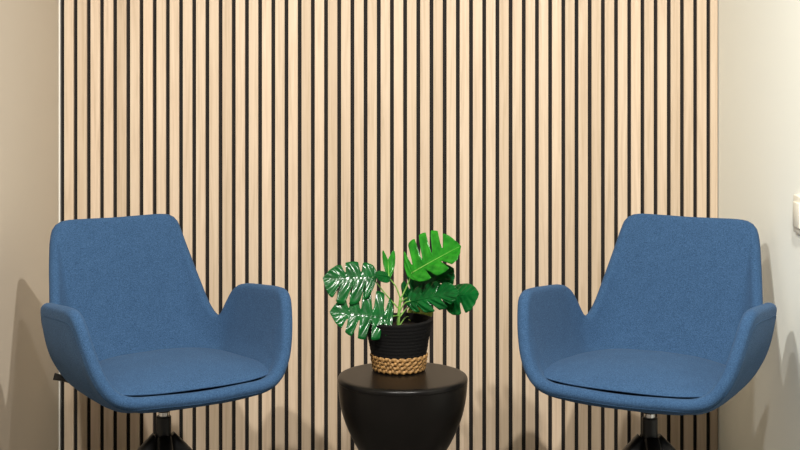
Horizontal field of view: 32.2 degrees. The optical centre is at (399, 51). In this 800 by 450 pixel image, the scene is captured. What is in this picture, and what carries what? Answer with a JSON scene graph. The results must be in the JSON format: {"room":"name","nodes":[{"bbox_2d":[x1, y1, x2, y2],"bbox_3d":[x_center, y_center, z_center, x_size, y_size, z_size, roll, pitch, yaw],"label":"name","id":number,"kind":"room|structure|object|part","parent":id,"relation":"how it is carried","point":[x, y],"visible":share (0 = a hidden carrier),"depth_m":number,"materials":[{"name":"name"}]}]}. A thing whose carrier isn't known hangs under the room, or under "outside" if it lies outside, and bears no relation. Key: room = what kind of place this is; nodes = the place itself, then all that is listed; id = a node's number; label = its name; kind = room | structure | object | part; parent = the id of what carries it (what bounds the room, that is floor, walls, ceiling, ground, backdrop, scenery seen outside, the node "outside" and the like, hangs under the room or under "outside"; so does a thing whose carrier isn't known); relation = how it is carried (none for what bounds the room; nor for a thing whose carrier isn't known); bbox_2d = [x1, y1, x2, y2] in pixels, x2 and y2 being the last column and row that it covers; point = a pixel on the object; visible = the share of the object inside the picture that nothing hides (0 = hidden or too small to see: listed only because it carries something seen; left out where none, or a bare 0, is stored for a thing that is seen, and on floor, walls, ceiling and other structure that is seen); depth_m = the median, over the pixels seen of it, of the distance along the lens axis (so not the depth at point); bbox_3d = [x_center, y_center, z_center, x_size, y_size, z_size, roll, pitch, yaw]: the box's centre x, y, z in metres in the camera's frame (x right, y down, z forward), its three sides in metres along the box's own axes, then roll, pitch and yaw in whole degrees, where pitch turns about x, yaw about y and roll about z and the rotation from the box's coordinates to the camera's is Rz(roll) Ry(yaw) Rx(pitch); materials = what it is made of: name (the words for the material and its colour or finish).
{"room":"waiting area","nodes":[
{"label":"waiting area","id":0,"kind":"room"},
{"bbox_2d":[0,0,58,449],"bbox_3d":[-1.093,0.010,3.395,0.120,2.500,1.890,0,0,0],"label":"wall","id":1,"kind":"structure","parent":0,"point":[29,29],"depth_m":3.85,"materials":[{"name":"beige paint"}]},
{"bbox_2d":[59,0,60,449],"bbox_3d":[-1.032,0.010,4.209,0.004,2.492,0.025,0,0,0],"label":"trim","id":2,"kind":"structure","parent":1,"relation":"attached to","point":[59,0],"depth_m":4.20,"materials":[{"name":"white plastic"}]},
{"bbox_2d":[61,0,717,449],"bbox_3d":[-0.034,0.010,4.270,1.999,2.500,0.140,0,0,0],"label":"wall","id":3,"kind":"structure","parent":0,"point":[287,143],"depth_m":4.20,"materials":[{"name":"beige wood"}]},
{"bbox_2d":[367,313,432,359],"bbox_3d":[-0.005,0.716,3.473,0.174,0.100,0.175,0,0,0],"label":"basket","id":4,"kind":"object","parent":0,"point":[395,336],"depth_m":3.41,"materials":[{"name":"black fabric"}]},
{"bbox_2d":[718,0,799,449],"bbox_3d":[1.026,0.010,3.395,0.120,2.500,1.890,0,0,0],"label":"wall","id":5,"kind":"structure","parent":0,"point":[759,40],"depth_m":3.65,"materials":[{"name":"white paint"}]},
{"bbox_2d":[793,194,799,233],"bbox_3d":[0.959,0.392,3.332,0.014,0.092,0.082,0,0,0],"label":"wall switch","id":6,"kind":"object","parent":5,"relation":"attached to","point":[796,198],"visible":1,"depth_m":3.33,"materials":[{"name":"beige plastic"}]},
{"bbox_3d":[0.000,1.310,1.470,6.400,0.100,5.740,0,0,0],"label":"floor","id":7,"kind":"structure","parent":0,"visible":0},
{"bbox_2d":[40,214,291,449],"bbox_3d":[-0.617,0.847,3.400,0.643,0.827,0.599,0,0,38],"label":"swivel armchair","id":8,"kind":"object","parent":7,"relation":"on","point":[129,321],"visible":1,"depth_m":3.51,"materials":[{"name":"blue fabric"}]},
{"bbox_3d":[-0.781,0.809,3.397,0.137,0.050,0.018,0,0,-11],"label":"adjustment lever","id":9,"kind":"part","parent":8,"relation":"part of","materials":[{"name":"black plastic"}]},
{"bbox_3d":[-0.733,1.091,3.331,0.334,0.325,0.123,0,0,-32],"label":"leg","id":10,"kind":"part","parent":8,"relation":"part of","materials":[{"name":"black metal"}]},
{"bbox_3d":[-0.531,1.091,3.220,0.040,0.325,0.343,0,0,-16],"label":"leg","id":11,"kind":"part","parent":8,"relation":"part of","materials":[{"name":"black metal"}]},
{"bbox_3d":[-0.418,1.091,3.423,0.343,0.325,0.040,0,0,-16],"label":"leg","id":12,"kind":"part","parent":8,"relation":"part of","materials":[{"name":"black metal"}]},
{"bbox_2d":[99,347,268,393],"bbox_3d":[-0.564,0.761,3.359,0.452,0.057,0.382,0,0,-32],"label":"seat cushion","id":13,"kind":"object","parent":8,"relation":"on","point":[161,370],"depth_m":3.27,"materials":[{"name":"blue fabric"}]},
{"bbox_2d":[338,363,467,449],"bbox_3d":[0.006,1.028,3.415,0.320,0.464,0.320,0,0,44],"label":"side table","id":14,"kind":"object","parent":7,"relation":"on","point":[424,410],"visible":0.98,"depth_m":3.30,"materials":[{"name":"black"}]},
{"bbox_2d":[323,230,478,374],"bbox_3d":[0.002,0.621,3.484,0.386,0.349,0.199,0,0,0],"label":"monstera","id":15,"kind":"object","parent":14,"relation":"on","point":[398,342],"visible":1,"depth_m":3.43,"materials":[{"name":"green plant"}]},
{"bbox_3d":[-0.002,0.666,3.483,0.016,0.097,0.009,0,0,29],"label":"stem","id":16,"kind":"part","parent":15,"relation":"part of","materials":[{"name":"green plant"}]},
{"bbox_2d":[517,214,776,449],"bbox_3d":[0.617,0.846,3.383,0.601,0.827,0.640,0,0,29],"label":"swivel armchair","id":17,"kind":"object","parent":7,"relation":"on","point":[678,322],"visible":1,"depth_m":3.51,"materials":[{"name":"blue fabric"}]},
{"bbox_3d":[0.436,1.091,3.355,0.353,0.325,0.041,0,0,-3],"label":"leg","id":18,"kind":"part","parent":17,"relation":"part of","materials":[{"name":"black metal"}]},
{"bbox_2d":[544,349,724,395],"bbox_3d":[0.595,0.760,3.342,0.468,0.057,0.391,0,0,29],"label":"seat cushion","id":19,"kind":"object","parent":17,"relation":"on","point":[583,372],"depth_m":3.25,"materials":[{"name":"blue fabric"}]},
{"bbox_3d":[0.616,1.091,3.195,0.041,0.325,0.351,0,0,-3],"label":"leg","id":20,"kind":"part","parent":17,"relation":"part of","materials":[{"name":"black metal"}]},
{"bbox_3d":[0.775,1.091,3.371,0.353,0.325,0.041,0,0,-3],"label":"leg","id":21,"kind":"part","parent":17,"relation":"part of","materials":[{"name":"black metal"}]}
]}

